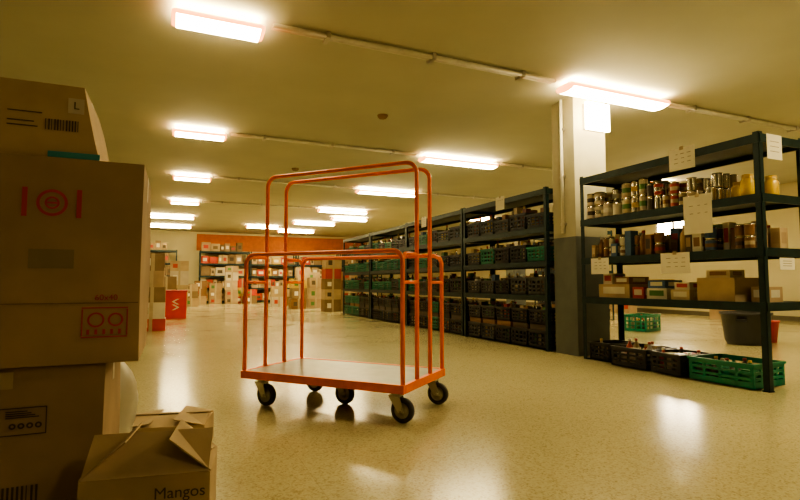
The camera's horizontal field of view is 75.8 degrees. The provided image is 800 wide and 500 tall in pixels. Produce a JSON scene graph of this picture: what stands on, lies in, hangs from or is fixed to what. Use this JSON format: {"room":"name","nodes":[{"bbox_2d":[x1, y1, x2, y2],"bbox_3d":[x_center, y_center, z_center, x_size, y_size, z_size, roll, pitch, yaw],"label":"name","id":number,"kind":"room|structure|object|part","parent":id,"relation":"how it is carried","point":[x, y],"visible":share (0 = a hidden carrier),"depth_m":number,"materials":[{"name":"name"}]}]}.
{"room":"food bank warehouse","nodes":[
{"label":"food bank warehouse","id":0,"kind":"room"},
{"bbox_2d":[150,230,433,296],"bbox_3d":[-5.120,0.888,25.093,15.200,3.200,0.120,2,-4,-24],"label":"wall","id":1,"kind":"structure","parent":0,"point":[188,244],"depth_m":24.14,"materials":[{"name":"paint"}]},
{"bbox_2d":[0,0,799,238],"bbox_3d":[0.523,-1.581,12.369,15.400,0.100,28.200,2,-4,-24],"label":"ceiling","id":2,"kind":"structure","parent":0,"point":[144,77],"depth_m":6.02,"materials":[{"name":"paint"}]},
{"bbox_2d":[151,223,190,228],"bbox_3d":[-9.106,-0.950,20.350,1.570,0.139,0.296,2,-4,-24],"label":"fluorescent light","id":3,"kind":"object","parent":2,"relation":"attached to","point":[152,224],"visible":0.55,"depth_m":20.28,"materials":[{"name":"white plastic"}]},
{"bbox_2d":[151,213,193,219],"bbox_3d":[-7.820,-1.137,17.426,1.570,0.139,0.296,2,-4,-24],"label":"fluorescent light","id":4,"kind":"object","parent":2,"relation":"attached to","point":[168,216],"visible":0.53,"depth_m":17.40,"materials":[{"name":"white plastic"}]},
{"bbox_2d":[151,215,192,219],"bbox_3d":[-7.820,-1.117,17.424,1.500,0.099,0.296,2,-4,-24],"label":"diffuser","id":5,"kind":"object","parent":4,"relation":"attached to","point":[189,217],"depth_m":17.42,"materials":[{"name":"white plastic"}]},
{"bbox_2d":[170,199,198,204],"bbox_3d":[-5.989,-1.337,14.305,0.750,0.139,0.296,2,-4,-24],"label":"fluorescent light","id":6,"kind":"object","parent":2,"relation":"attached to","point":[174,201],"visible":1,"depth_m":14.22,"materials":[{"name":"white plastic"}]},
{"bbox_2d":[173,173,210,181],"bbox_3d":[-4.448,-1.549,11.001,0.750,0.139,0.296,2,-4,-24],"label":"fluorescent light","id":7,"kind":"object","parent":2,"relation":"attached to","point":[180,176],"visible":1,"depth_m":10.92,"materials":[{"name":"white plastic"}]},
{"bbox_2d":[175,175,208,181],"bbox_3d":[-4.448,-1.529,11.000,0.680,0.099,0.296,2,-4,-24],"label":"diffuser","id":8,"kind":"object","parent":7,"relation":"attached to","point":[198,178],"depth_m":10.92,"materials":[{"name":"white plastic"}]},
{"bbox_2d":[173,126,226,140],"bbox_3d":[-3.021,-1.757,7.757,0.750,0.139,0.296,2,-4,-24],"label":"fluorescent light","id":9,"kind":"object","parent":2,"relation":"attached to","point":[187,132],"visible":1,"depth_m":7.68,"materials":[{"name":"white plastic"}]},
{"bbox_2d":[171,7,264,41],"bbox_3d":[-1.574,-1.968,4.468,0.750,0.139,0.296,2,-4,-24],"label":"fluorescent light","id":10,"kind":"object","parent":2,"relation":"attached to","point":[185,18],"visible":1,"depth_m":4.40,"materials":[{"name":"white plastic"}]},
{"bbox_2d":[203,201,314,208],"bbox_3d":[-4.084,-1.323,15.141,3.200,0.062,0.140,2,-4,-24],"label":"conduit","id":11,"kind":"object","parent":2,"relation":"attached to","point":[221,202],"visible":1,"depth_m":15.04,"materials":[{"name":"plastic"}]},
{"bbox_2d":[246,224,278,228],"bbox_3d":[-5.511,-0.932,20.617,1.270,0.139,0.296,2,-4,-24],"label":"fluorescent light","id":12,"kind":"object","parent":2,"relation":"attached to","point":[248,225],"visible":1,"depth_m":20.50,"materials":[{"name":"white plastic"}]},
{"bbox_2d":[214,176,352,188],"bbox_3d":[-2.594,-1.536,11.816,3.150,0.062,0.140,2,-4,-24],"label":"conduit","id":13,"kind":"object","parent":2,"relation":"attached to","point":[238,178],"visible":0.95,"depth_m":11.70,"materials":[{"name":"plastic"}]},
{"bbox_2d":[277,229,313,232],"bbox_3d":[-4.528,-0.821,22.355,1.570,0.139,0.296,2,-4,-24],"label":"fluorescent light","id":14,"kind":"object","parent":2,"relation":"attached to","point":[280,230],"visible":1,"depth_m":22.29,"materials":[{"name":"white plastic"}]},
{"bbox_2d":[293,221,334,225],"bbox_3d":[-3.242,-1.009,19.431,1.570,0.139,0.296,2,-4,-24],"label":"fluorescent light","id":15,"kind":"object","parent":2,"relation":"attached to","point":[296,222],"visible":1,"depth_m":19.33,"materials":[{"name":"white plastic"}]},
{"bbox_2d":[231,133,416,155],"bbox_3d":[-1.167,-1.744,8.572,3.150,0.062,0.140,2,-4,-24],"label":"conduit","id":16,"kind":"object","parent":2,"relation":"attached to","point":[331,145],"visible":1,"depth_m":8.47,"materials":[{"name":"plastic"}]},
{"bbox_2d":[317,208,367,214],"bbox_3d":[-1.795,-1.220,16.142,1.570,0.139,0.296,2,-4,-24],"label":"fluorescent light","id":17,"kind":"object","parent":2,"relation":"attached to","point":[326,210],"visible":1,"depth_m":16.04,"materials":[{"name":"white plastic"}]},
{"bbox_2d":[331,216,366,221],"bbox_3d":[-1.786,-1.093,18.107,1.270,0.139,0.296,2,-4,-24],"label":"fluorescent light","id":18,"kind":"object","parent":2,"relation":"attached to","point":[340,218],"visible":1,"depth_m":18.01,"materials":[{"name":"white plastic"}]},
{"bbox_2d":[377,114,387,119],"bbox_3d":[-0.241,-1.845,7.126,0.150,0.045,0.150,2,-4,-24],"label":"smoke detector","id":19,"kind":"object","parent":2,"relation":"attached to","point":[380,116],"visible":1,"depth_m":7.08,"materials":[{"name":"plastic"}]},
{"bbox_2d":[355,187,414,196],"bbox_3d":[-0.328,-1.433,12.806,1.570,0.139,0.296,2,-4,-24],"label":"fluorescent light","id":20,"kind":"object","parent":2,"relation":"attached to","point":[361,190],"visible":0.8,"depth_m":12.70,"materials":[{"name":"white plastic"}]},
{"bbox_2d":[272,23,555,83],"bbox_3d":[0.300,-1.958,5.237,3.150,0.062,0.140,2,-4,-24],"label":"conduit","id":21,"kind":"object","parent":2,"relation":"attached to","point":[326,37],"visible":1,"depth_m":5.10,"materials":[{"name":"plastic"}]},
{"bbox_2d":[418,154,497,168],"bbox_3d":[1.099,-1.642,9.562,1.570,0.139,0.296,2,-4,-24],"label":"fluorescent light","id":22,"kind":"object","parent":2,"relation":"attached to","point":[428,158],"visible":1,"depth_m":9.46,"materials":[{"name":"white plastic"}]},
{"bbox_2d":[469,217,488,220],"bbox_3d":[2.600,-1.096,18.067,1.570,0.139,0.296,2,-4,-24],"label":"fluorescent light","id":23,"kind":"object","parent":2,"relation":"attached to","point":[484,218],"visible":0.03,"depth_m":18.07,"materials":[{"name":"white plastic"}]},
{"bbox_2d":[419,193,552,203],"bbox_3d":[3.829,-1.355,14.630,7.280,0.062,0.140,2,-4,-24],"label":"conduit","id":24,"kind":"object","parent":2,"relation":"attached to","point":[436,194],"visible":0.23,"depth_m":13.62,"materials":[{"name":"plastic"}]},
{"bbox_2d":[498,163,551,170],"bbox_3d":[3.297,-1.618,10.528,3.000,0.062,0.140,2,-4,-24],"label":"conduit","id":25,"kind":"object","parent":2,"relation":"attached to","point":[502,164],"visible":0.34,"depth_m":10.11,"materials":[{"name":"plastic"}]},
{"bbox_2d":[556,80,669,110],"bbox_3d":[2.586,-1.858,6.181,1.570,0.139,0.296,2,-4,-24],"label":"fluorescent light","id":26,"kind":"object","parent":2,"relation":"attached to","point":[574,88],"visible":1,"depth_m":6.07,"materials":[{"name":"white plastic"}]},
{"bbox_2d":[667,102,799,132],"bbox_3d":[6.723,-1.777,8.051,7.280,0.062,0.140,2,-4,-24],"label":"conduit","id":27,"kind":"object","parent":2,"relation":"attached to","point":[688,109],"visible":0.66,"depth_m":7.09,"materials":[{"name":"plastic"}]},
{"bbox_2d":[125,299,799,499],"bbox_3d":[0.523,1.712,12.158,15.400,0.100,28.200,2,-4,-24],"label":"floor","id":28,"kind":"structure","parent":0,"point":[515,422],"depth_m":3.32,"materials":[{"name":"stone"}]},
{"bbox_2d":[0,362,119,499],"bbox_3d":[-1.355,0.682,1.734,0.677,0.621,0.515,2,-4,-24],"label":"cardboard box","id":29,"kind":"object","parent":28,"relation":"on","point":[51,416],"visible":0.91,"depth_m":1.59,"materials":[{"name":"brown cardboard"}]},
{"bbox_2d":[0,372,46,499],"bbox_3d":[-1.169,0.575,1.542,0.180,0.410,0.001,2,-4,-24],"label":"print","id":30,"kind":"object","parent":29,"relation":"attached to","point":[23,395],"depth_m":1.56,"materials":[{"name":"black cardboard"}]},
{"bbox_2d":[0,153,150,368],"bbox_3d":[-1.303,0.043,1.775,0.772,0.651,0.515,2,-4,-24],"label":"cardboard box","id":31,"kind":"object","parent":29,"relation":"on","point":[75,234],"visible":1,"depth_m":1.62,"materials":[{"name":"brown cardboard"}]},
{"bbox_2d":[0,77,108,161],"bbox_3d":[-1.321,-0.408,1.747,0.572,0.243,0.365,2,-4,-24],"label":"cardboard box","id":32,"kind":"object","parent":31,"relation":"on","point":[37,118],"visible":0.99,"depth_m":1.64,"materials":[{"name":"brown cardboard"}]},
{"bbox_2d":[7,98,99,160],"bbox_3d":[-1.103,-0.395,1.644,0.254,0.197,0.002,2,-4,-24],"label":"print","id":33,"kind":"object","parent":32,"relation":"attached to","point":[47,127],"depth_m":1.64,"materials":[{"name":"black cardboard"}]},
{"bbox_2d":[0,186,137,337],"bbox_3d":[-1.269,0.048,1.705,0.746,0.468,0.358,2,-4,-24],"label":"print","id":34,"kind":"object","parent":31,"relation":"attached to","point":[69,254],"depth_m":1.61,"materials":[{"name":"red"}]},
{"bbox_2d":[119,362,137,432],"bbox_3d":[-1.384,0.734,2.221,0.444,0.580,0.294,2,-4,-24],"label":"plastic sack","id":35,"kind":"object","parent":28,"relation":"on","point":[128,384],"visible":0.12,"depth_m":2.24,"materials":[{"name":"white plastic"}]},
{"bbox_2d":[77,419,217,499],"bbox_3d":[-0.744,0.763,1.549,0.345,0.434,0.233,1,-4,-15],"label":"open cardboard box","id":36,"kind":"object","parent":28,"relation":"on","point":[180,463],"visible":1,"depth_m":1.48,"materials":[{"name":"brown cardboard"}]},
{"bbox_2d":[147,253,165,330],"bbox_3d":[-4.644,0.780,9.618,0.500,1.434,0.426,2,-4,-24],"label":"stacked boxes","id":37,"kind":"object","parent":28,"relation":"on","point":[156,321],"visible":0.66,"depth_m":9.48,"materials":[{"name":"cardboard"}]},
{"bbox_2d":[150,250,177,275],"bbox_3d":[-10.637,1.130,21.841,2.112,2.300,0.612,2,-4,-24],"label":"metal shelving rack","id":38,"kind":"object","parent":28,"relation":"on","point":[164,251],"visible":0.13,"depth_m":21.90,"materials":[{"name":"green metal"}]},
{"bbox_2d":[150,241,169,274],"bbox_3d":[-10.669,0.893,21.841,1.888,2.579,0.443,2,-4,-24],"label":"cartons","id":39,"kind":"object","parent":38,"relation":"in","point":[157,245],"visible":0.08,"depth_m":21.90,"materials":[{"name":"cardboard"}]},
{"bbox_2d":[164,276,176,289],"bbox_3d":[-6.939,1.322,15.239,0.564,1.072,0.529,2,-4,-24],"label":"stacked boxes","id":40,"kind":"object","parent":28,"relation":"on","point":[170,282],"visible":0.22,"depth_m":15.09,"materials":[{"name":"cardboard"}]},
{"bbox_2d":[132,405,213,438],"bbox_3d":[-1.239,0.963,2.742,0.421,0.189,0.321,1,-4,-12],"label":"open cardboard box","id":41,"kind":"object","parent":28,"relation":"on","point":[196,417],"visible":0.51,"depth_m":2.69,"materials":[{"name":"brown cardboard"}]},
{"bbox_2d":[165,290,187,318],"bbox_3d":[-5.622,1.357,12.870,0.540,0.700,0.440,2,-4,-24],"label":"storage bin","id":42,"kind":"object","parent":28,"relation":"on","point":[176,300],"visible":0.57,"depth_m":12.69,"materials":[{"name":"plastic"}]},
{"bbox_2d":[170,261,188,309],"bbox_3d":[-7.178,1.156,16.681,0.566,1.587,0.523,2,-4,-24],"label":"stacked boxes","id":43,"kind":"object","parent":28,"relation":"on","point":[180,269],"visible":0.56,"depth_m":16.49,"materials":[{"name":"cardboard"}]},
{"bbox_2d":[187,284,198,306],"bbox_3d":[-7.889,1.702,19.399,0.530,0.846,0.468,2,-4,-24],"label":"stacked boxes","id":44,"kind":"object","parent":28,"relation":"on","point":[193,300],"visible":0.7,"depth_m":19.22,"materials":[{"name":"cardboard"}]},
{"bbox_2d":[194,281,207,304],"bbox_3d":[-8.241,1.757,21.203,0.530,0.968,0.474,2,-4,-24],"label":"stacked boxes","id":45,"kind":"object","parent":28,"relation":"on","point":[202,285],"visible":0.68,"depth_m":21.03,"materials":[{"name":"cardboard"}]},
{"bbox_2d":[208,283,221,303],"bbox_3d":[-7.744,1.826,21.539,0.508,0.873,0.471,2,-4,-24],"label":"stacked boxes","id":46,"kind":"object","parent":28,"relation":"on","point":[215,289],"visible":0.94,"depth_m":21.33,"materials":[{"name":"cardboard"}]},
{"bbox_2d":[198,250,249,302],"bbox_3d":[-7.890,1.208,23.045,2.112,2.300,0.612,2,-4,-24],"label":"metal shelving rack","id":47,"kind":"object","parent":28,"relation":"on","point":[200,251],"visible":0.54,"depth_m":22.86,"materials":[{"name":"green metal"}]},
{"bbox_2d":[200,242,243,300],"bbox_3d":[-7.942,0.962,23.036,1.845,2.596,0.443,2,-4,-24],"label":"cartons","id":48,"kind":"object","parent":47,"relation":"in","point":[205,246],"visible":0.52,"depth_m":22.78,"materials":[{"name":"cardboard"}]},
{"bbox_2d":[224,266,238,303],"bbox_3d":[-7.107,1.473,21.620,0.532,1.587,0.491,2,-4,-24],"label":"stacked boxes","id":49,"kind":"object","parent":28,"relation":"on","point":[231,272],"visible":0.97,"depth_m":21.42,"materials":[{"name":"cardboard"}]},
{"bbox_2d":[237,279,243,302],"bbox_3d":[-6.927,1.789,22.447,0.518,1.064,0.463,2,-4,-24],"label":"stacked boxes","id":50,"kind":"object","parent":28,"relation":"on","point":[240,286],"visible":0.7,"depth_m":22.22,"materials":[{"name":"cardboard"}]},
{"bbox_2d":[243,289,256,303],"bbox_3d":[-6.412,1.990,22.006,0.505,0.606,0.481,2,-4,-24],"label":"stacked boxes","id":51,"kind":"object","parent":28,"relation":"on","point":[252,293],"visible":0.81,"depth_m":21.83,"materials":[{"name":"cardboard"}]},
{"bbox_2d":[249,252,296,301],"bbox_3d":[-5.922,1.263,23.907,2.112,2.300,0.612,2,-4,-24],"label":"metal shelving rack","id":52,"kind":"object","parent":28,"relation":"on","point":[250,261],"visible":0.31,"depth_m":23.55,"materials":[{"name":"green metal"}]},
{"bbox_2d":[251,257,294,299],"bbox_3d":[-5.926,1.275,23.902,1.948,2.081,0.443,2,-4,-24],"label":"cartons","id":53,"kind":"object","parent":52,"relation":"in","point":[271,272],"visible":0.57,"depth_m":23.66,"materials":[{"name":"cardboard"}]},
{"bbox_2d":[270,286,282,306],"bbox_3d":[-4.577,1.740,19.309,0.502,0.760,0.461,2,-4,-24],"label":"stacked boxes","id":54,"kind":"object","parent":28,"relation":"on","point":[276,292],"visible":0.88,"depth_m":19.09,"materials":[{"name":"white cardboard"}]},
{"bbox_2d":[287,290,289,304],"bbox_3d":[-4.625,1.877,20.285,0.502,0.611,0.455,2,-4,-24],"label":"stacked boxes","id":55,"kind":"object","parent":28,"relation":"on","point":[288,291],"visible":0.05,"depth_m":20.15,"materials":[{"name":"cardboard"}]},
{"bbox_2d":[288,280,306,308],"bbox_3d":[-3.507,1.525,17.623,0.529,0.972,0.478,2,-4,-24],"label":"stacked boxes","id":56,"kind":"object","parent":28,"relation":"on","point":[295,289],"visible":0.86,"depth_m":17.40,"materials":[{"name":"brown cardboard"}]},
{"bbox_2d":[295,267,309,279],"bbox_3d":[-3.787,1.424,20.016,0.530,1.480,0.464,2,-4,-24],"label":"stacked boxes","id":57,"kind":"object","parent":28,"relation":"on","point":[297,269],"visible":0.18,"depth_m":19.87,"materials":[{"name":"cardboard"}]},
{"bbox_2d":[306,278,321,307],"bbox_3d":[-3.032,1.519,18.270,0.516,1.067,0.480,2,-4,-24],"label":"stacked boxes","id":58,"kind":"object","parent":28,"relation":"on","point":[313,300],"visible":0.84,"depth_m":18.06,"materials":[{"name":"cardboard"}]},
{"bbox_2d":[310,272,319,277],"bbox_3d":[-3.596,1.576,21.067,0.530,1.312,0.466,2,-4,-24],"label":"stacked boxes","id":59,"kind":"object","parent":28,"relation":"on","point":[312,274],"visible":0.12,"depth_m":20.92,"materials":[{"name":"cardboard"}]},
{"bbox_2d":[295,254,340,277],"bbox_3d":[-3.953,1.318,24.769,2.112,2.300,0.612,2,-4,-24],"label":"metal shelving rack","id":60,"kind":"object","parent":28,"relation":"on","point":[298,265],"visible":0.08,"depth_m":24.56,"materials":[{"name":"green metal"}]},
{"bbox_2d":[297,256,331,275],"bbox_3d":[-4.026,1.328,24.735,1.800,2.081,0.443,2,-4,-24],"label":"cartons","id":61,"kind":"object","parent":60,"relation":"in","point":[310,262],"visible":0.16,"depth_m":24.51,"materials":[{"name":"cardboard"}]},
{"bbox_2d":[321,256,341,311],"bbox_3d":[-2.144,1.062,16.054,0.527,1.696,0.472,2,-4,-24],"label":"stacked boxes","id":62,"kind":"object","parent":28,"relation":"on","point":[331,269],"visible":0.95,"depth_m":15.86,"materials":[{"name":"cardboard"}]},
{"bbox_2d":[241,161,448,422],"bbox_3d":[-0.386,0.266,3.790,1.348,1.714,0.730,-2,-4,25],"label":"trolley","id":63,"kind":"object","parent":28,"relation":"on","point":[346,377],"visible":1,"depth_m":3.68,"materials":[{"name":"metal"}]},
{"bbox_3d":[-0.555,0.454,3.476,1.293,0.900,0.029,-2,-4,25],"label":"rail","id":64,"kind":"part","parent":63,"relation":"part of","materials":[{"name":"orange metal"}]},
{"bbox_3d":[-0.408,0.900,3.760,1.300,0.055,0.730,-2,-4,25],"label":"frame","id":65,"kind":"part","parent":63,"relation":"part of","materials":[{"name":"orange metal"}]},
{"bbox_3d":[-0.260,0.494,4.098,1.293,0.900,0.029,-2,-4,25],"label":"rail","id":66,"kind":"part","parent":63,"relation":"part of","materials":[{"name":"orange metal"}]},
{"bbox_2d":[341,272,357,310],"bbox_3d":[-1.681,1.317,16.471,0.536,1.239,0.460,2,-4,-24],"label":"stacked boxes","id":67,"kind":"object","parent":28,"relation":"on","point":[347,277],"visible":0.18,"depth_m":16.23,"materials":[{"name":"cardboard"}]},
{"bbox_2d":[338,254,381,295],"bbox_3d":[-1.984,1.373,25.632,2.112,2.300,0.612,2,-4,-24],"label":"metal shelving rack","id":68,"kind":"object","parent":28,"relation":"on","point":[377,277],"visible":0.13,"depth_m":25.43,"materials":[{"name":"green metal"}]},
{"bbox_2d":[341,259,376,295],"bbox_3d":[-2.014,1.401,25.615,1.894,2.049,0.443,2,-4,-24],"label":"cartons","id":69,"kind":"object","parent":68,"relation":"in","point":[346,261],"visible":0.11,"depth_m":25.36,"materials":[{"name":"cardboard"}]},
{"bbox_2d":[344,241,383,317],"bbox_3d":[-0.936,0.767,13.930,0.540,1.985,2.055,2,-4,-24],"label":"crates","id":70,"kind":"object","parent":28,"relation":"on","point":[358,305],"visible":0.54,"depth_m":13.78,"materials":[{"name":"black plastic"}]},
{"bbox_2d":[343,233,390,318],"bbox_3d":[-0.927,0.704,13.938,0.612,2.140,2.212,2,-4,-24],"label":"metal shelving rack","id":71,"kind":"object","parent":28,"relation":"on","point":[365,238],"visible":0.58,"depth_m":14.02,"materials":[{"name":"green metal"}]},
{"bbox_2d":[372,233,425,323],"bbox_3d":[-0.042,0.640,11.896,0.540,1.978,2.005,2,-4,-24],"label":"crates","id":72,"kind":"object","parent":28,"relation":"on","point":[387,308],"visible":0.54,"depth_m":11.81,"materials":[{"name":"black plastic"}]},
{"bbox_2d":[370,223,427,324],"bbox_3d":[-0.033,0.573,11.905,0.612,2.140,2.162,2,-4,-24],"label":"metal shelving rack","id":73,"kind":"object","parent":28,"relation":"on","point":[401,230],"visible":0.39,"depth_m":12.06,"materials":[{"name":"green metal"}]},
{"bbox_2d":[408,221,485,333],"bbox_3d":[0.848,0.501,9.774,0.540,1.983,2.155,2,-4,-24],"label":"crates","id":74,"kind":"object","parent":28,"relation":"on","point":[452,307],"visible":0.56,"depth_m":9.40,"materials":[{"name":"black plastic"}]},
{"bbox_2d":[405,208,491,335],"bbox_3d":[0.857,0.437,9.782,0.612,2.140,2.312,2,-4,-24],"label":"metal shelving rack","id":75,"kind":"object","parent":28,"relation":"on","point":[453,217],"visible":0.47,"depth_m":9.50,"materials":[{"name":"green metal"}]},
{"bbox_2d":[421,216,425,227],"bbox_3d":[0.462,-0.550,9.978,0.004,0.215,0.200,2,-4,-24],"label":"paper sign","id":76,"kind":"object","parent":75,"relation":"attached to","point":[423,219],"visible":1,"depth_m":9.99,"materials":[{"name":"white paper"}]},
{"bbox_2d":[463,186,554,351],"bbox_3d":[1.758,0.306,7.735,0.612,2.140,2.112,2,-4,-24],"label":"metal shelving rack","id":77,"kind":"object","parent":28,"relation":"on","point":[544,196],"visible":0.66,"depth_m":7.55,"materials":[{"name":"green metal"}]},
{"bbox_2d":[496,196,503,210],"bbox_3d":[1.487,-0.699,7.648,0.004,0.215,0.220,2,-4,-24],"label":"paper sign","id":78,"kind":"object","parent":77,"relation":"attached to","point":[499,200],"visible":1,"depth_m":7.64,"materials":[{"name":"white paper"}]},
{"bbox_2d":[466,206,555,349],"bbox_3d":[1.748,0.367,7.727,0.540,1.988,1.955,2,-4,-24],"label":"crates","id":79,"kind":"object","parent":28,"relation":"on","point":[513,323],"visible":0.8,"depth_m":7.44,"materials":[{"name":"black plastic"}]},
{"bbox_2d":[537,268,610,313],"bbox_3d":[4.366,0.733,13.146,0.540,1.952,2.055,2,-4,-24],"label":"crates","id":80,"kind":"object","parent":28,"relation":"on","point":[540,303],"visible":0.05,"depth_m":13.69,"materials":[{"name":"black plastic"}]},
{"bbox_2d":[533,230,614,319],"bbox_3d":[4.376,0.653,13.155,0.612,2.140,2.212,2,-4,-24],"label":"metal shelving rack","id":81,"kind":"object","parent":28,"relation":"on","point":[610,231],"visible":0.19,"depth_m":12.44,"materials":[{"name":"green metal"}]},
{"bbox_2d":[588,338,634,361],"bbox_3d":[2.427,1.127,5.854,0.420,0.235,0.320,2,-4,-24],"label":"plastic crate","id":82,"kind":"object","parent":28,"relation":"on","point":[600,349],"visible":0.65,"depth_m":5.80,"materials":[{"name":"black plastic"}]},
{"bbox_2d":[609,304,636,312],"bbox_3d":[6.641,1.469,15.417,0.633,0.801,0.616,2,-4,-24],"label":"stacked boxes","id":83,"kind":"object","parent":28,"relation":"on","point":[627,308],"visible":0.24,"depth_m":15.16,"materials":[{"name":"cardboard"}]},
{"bbox_2d":[624,313,660,331],"bbox_3d":[4.512,1.345,9.559,0.620,0.300,0.420,3,-5,-41],"label":"plastic crate","id":84,"kind":"object","parent":28,"relation":"on","point":[644,322],"visible":0.98,"depth_m":9.43,"materials":[{"name":"green plastic"}]},
{"bbox_2d":[610,338,676,369],"bbox_3d":[2.557,1.080,5.411,0.480,0.272,0.440,2,-4,-27],"label":"plastic crate","id":85,"kind":"object","parent":28,"relation":"on","point":[630,355],"visible":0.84,"depth_m":5.31,"materials":[{"name":"black plastic"}]},
{"bbox_2d":[648,347,714,376],"bbox_3d":[2.724,1.071,4.982,0.420,0.234,0.380,1,-4,-18],"label":"plastic crate","id":86,"kind":"object","parent":28,"relation":"on","point":[675,362],"visible":0.82,"depth_m":4.91,"materials":[{"name":"black plastic"}]},
{"bbox_2d":[579,131,799,392],"bbox_3d":[2.830,0.146,5.247,0.612,2.140,2.062,2,-4,-24],"label":"metal shelving rack","id":87,"kind":"object","parent":28,"relation":"on","point":[753,147],"visible":0.89,"depth_m":4.75,"materials":[{"name":"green metal"}]},
{"bbox_2d":[591,257,608,273],"bbox_3d":[2.252,0.174,5.795,0.004,0.195,0.260,2,-4,-24],"label":"paper sign","id":88,"kind":"object","parent":87,"relation":"attached to","point":[599,265],"visible":1,"depth_m":5.79,"materials":[{"name":"white paper"}]},
{"bbox_2d":[587,172,737,218],"bbox_3d":[2.748,-0.566,5.470,0.532,0.356,1.560,2,-4,-24],"label":"canned goods","id":89,"kind":"object","parent":87,"relation":"in","point":[641,194],"visible":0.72,"depth_m":5.26,"materials":[{"name":"metal"}]},
{"bbox_2d":[661,251,689,273],"bbox_3d":[2.634,0.118,4.927,0.004,0.215,0.310,2,-4,-24],"label":"paper sign","id":90,"kind":"object","parent":87,"relation":"attached to","point":[671,263],"visible":1,"depth_m":4.92,"materials":[{"name":"white paper"}]},
{"bbox_2d":[669,144,694,171],"bbox_3d":[2.678,-0.876,4.889,0.004,0.225,0.270,2,-4,-24],"label":"paper sign","id":91,"kind":"object","parent":87,"relation":"attached to","point":[681,158],"visible":1,"depth_m":4.88,"materials":[{"name":"white paper"}]},
{"bbox_2d":[592,221,787,257],"bbox_3d":[2.821,-0.090,5.251,0.516,0.277,1.801,2,-4,-24],"label":"packaged groceries","id":92,"kind":"object","parent":87,"relation":"in","point":[727,235],"visible":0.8,"depth_m":4.86,"materials":[{"name":"metal"}]},
{"bbox_2d":[599,270,782,301],"bbox_3d":[2.829,0.355,5.172,0.452,0.280,1.742,2,-4,-24],"label":"cartons","id":93,"kind":"object","parent":87,"relation":"in","point":[718,285],"visible":0.9,"depth_m":4.86,"materials":[{"name":"cardboard"}]},
{"bbox_2d":[683,193,712,234],"bbox_3d":[2.735,-0.336,4.726,0.004,0.375,0.280,2,-4,-24],"label":"paper sign","id":94,"kind":"object","parent":87,"relation":"attached to","point":[697,208],"visible":1,"depth_m":4.72,"materials":[{"name":"white paper"}]},
{"bbox_2d":[731,174,754,196],"label":"glass jars","id":95,"kind":"object","parent":87,"relation":"on","point":[744,185],"depth_m":4.39},
{"bbox_2d":[764,175,779,194],"label":"glass jars","id":96,"kind":"object","parent":87,"relation":"on","point":[771,183],"depth_m":4.42},
{"bbox_2d":[766,133,781,159],"bbox_3d":[3.145,-0.865,4.319,0.200,0.210,0.004,2,-4,-24],"label":"paper sign","id":97,"kind":"object","parent":87,"relation":"attached to","point":[774,143],"visible":1,"depth_m":4.32,"materials":[{"name":"white paper"}]},
{"bbox_2d":[779,258,794,269],"bbox_3d":[3.237,0.115,4.296,0.200,0.100,0.004,2,-4,-24],"label":"paper sign","id":98,"kind":"object","parent":87,"relation":"attached to","point":[785,263],"visible":1,"depth_m":4.29,"materials":[{"name":"white paper"}]},
{"bbox_2d":[709,309,733,319],"bbox_3d":[8.023,1.283,12.517,0.601,0.801,0.620,2,-4,-24],"label":"stacked boxes","id":99,"kind":"object","parent":28,"relation":"on","point":[714,314],"visible":0.02,"depth_m":12.52,"materials":[{"name":"cardboard"}]},
{"bbox_2d":[687,353,785,389],"bbox_3d":[2.962,1.060,4.540,0.460,0.200,0.580,2,-4,-26],"label":"plastic crate","id":100,"kind":"object","parent":28,"relation":"on","point":[713,367],"visible":0.9,"depth_m":4.42,"materials":[{"name":"green plastic"}]},
{"bbox_2d":[719,311,773,345],"bbox_3d":[5.010,1.129,7.439,0.660,0.460,0.680,-3,-5,43],"label":"tub","id":101,"kind":"object","parent":28,"relation":"on","point":[739,327],"visible":0.8,"depth_m":7.24,"materials":[{"name":"plastic"}]},
{"bbox_2d":[771,320,779,342],"bbox_3d":[5.493,1.163,7.704,0.340,0.425,0.340,-2,-4,26],"label":"bucket","id":102,"kind":"object","parent":28,"relation":"on","point":[774,323],"visible":0.21,"depth_m":7.57,"materials":[{"name":"plastic"}]},
{"bbox_2d":[505,211,525,304],"bbox_3d":[3.599,0.305,16.009,0.450,3.200,0.400,2,-4,-24],"label":"concrete pillar","id":103,"kind":"structure","parent":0,"point":[522,272],"depth_m":15.82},
{"bbox_2d":[551,96,609,355],"bbox_3d":[2.297,-0.301,6.556,0.510,3.200,0.400,2,-4,-24],"label":"concrete pillar","id":104,"kind":"structure","parent":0,"point":[583,150],"depth_m":6.38,"materials":[{"name":"white paint"}]},
{"bbox_2d":[559,100,566,232],"bbox_3d":[2.044,-1.057,6.483,0.050,1.700,0.080,2,-4,-24],"label":"vertical conduit","id":105,"kind":"object","parent":104,"relation":"attached to","point":[562,176],"visible":1,"depth_m":6.47,"materials":[{"name":"white plastic"}]},
{"bbox_2d":[583,101,609,131],"bbox_3d":[2.456,-1.661,6.442,0.360,0.340,0.095,2,-4,-24],"label":"emergency light","id":106,"kind":"object","parent":104,"relation":"attached to","point":[596,116],"visible":1,"depth_m":6.39,"materials":[{"name":"white plastic"}]},
{"bbox_2d":[434,181,799,316],"bbox_3d":[7.528,0.262,15.332,0.100,3.200,28.000,2,-4,-24],"label":"wall","id":107,"kind":"structure","parent":0,"point":[789,280],"depth_m":12.92,"materials":[{"name":"paint"}]},
{"bbox_2d":[435,297,799,321],"bbox_3d":[7.473,1.797,15.210,0.020,0.120,28.000,2,-4,-24],"label":"baseboard","id":108,"kind":"structure","parent":107,"relation":"attached to","point":[665,311],"depth_m":14.39,"materials":[{"name":"paint"}]},
{"bbox_2d":[655,221,683,234],"bbox_3d":[7.788,-0.535,14.622,0.035,0.900,1.200,2,-4,-24],"label":"window","id":109,"kind":"structure","parent":107,"relation":"in","point":[665,227],"depth_m":14.79,"materials":[{"name":"white glass"}]}
]}

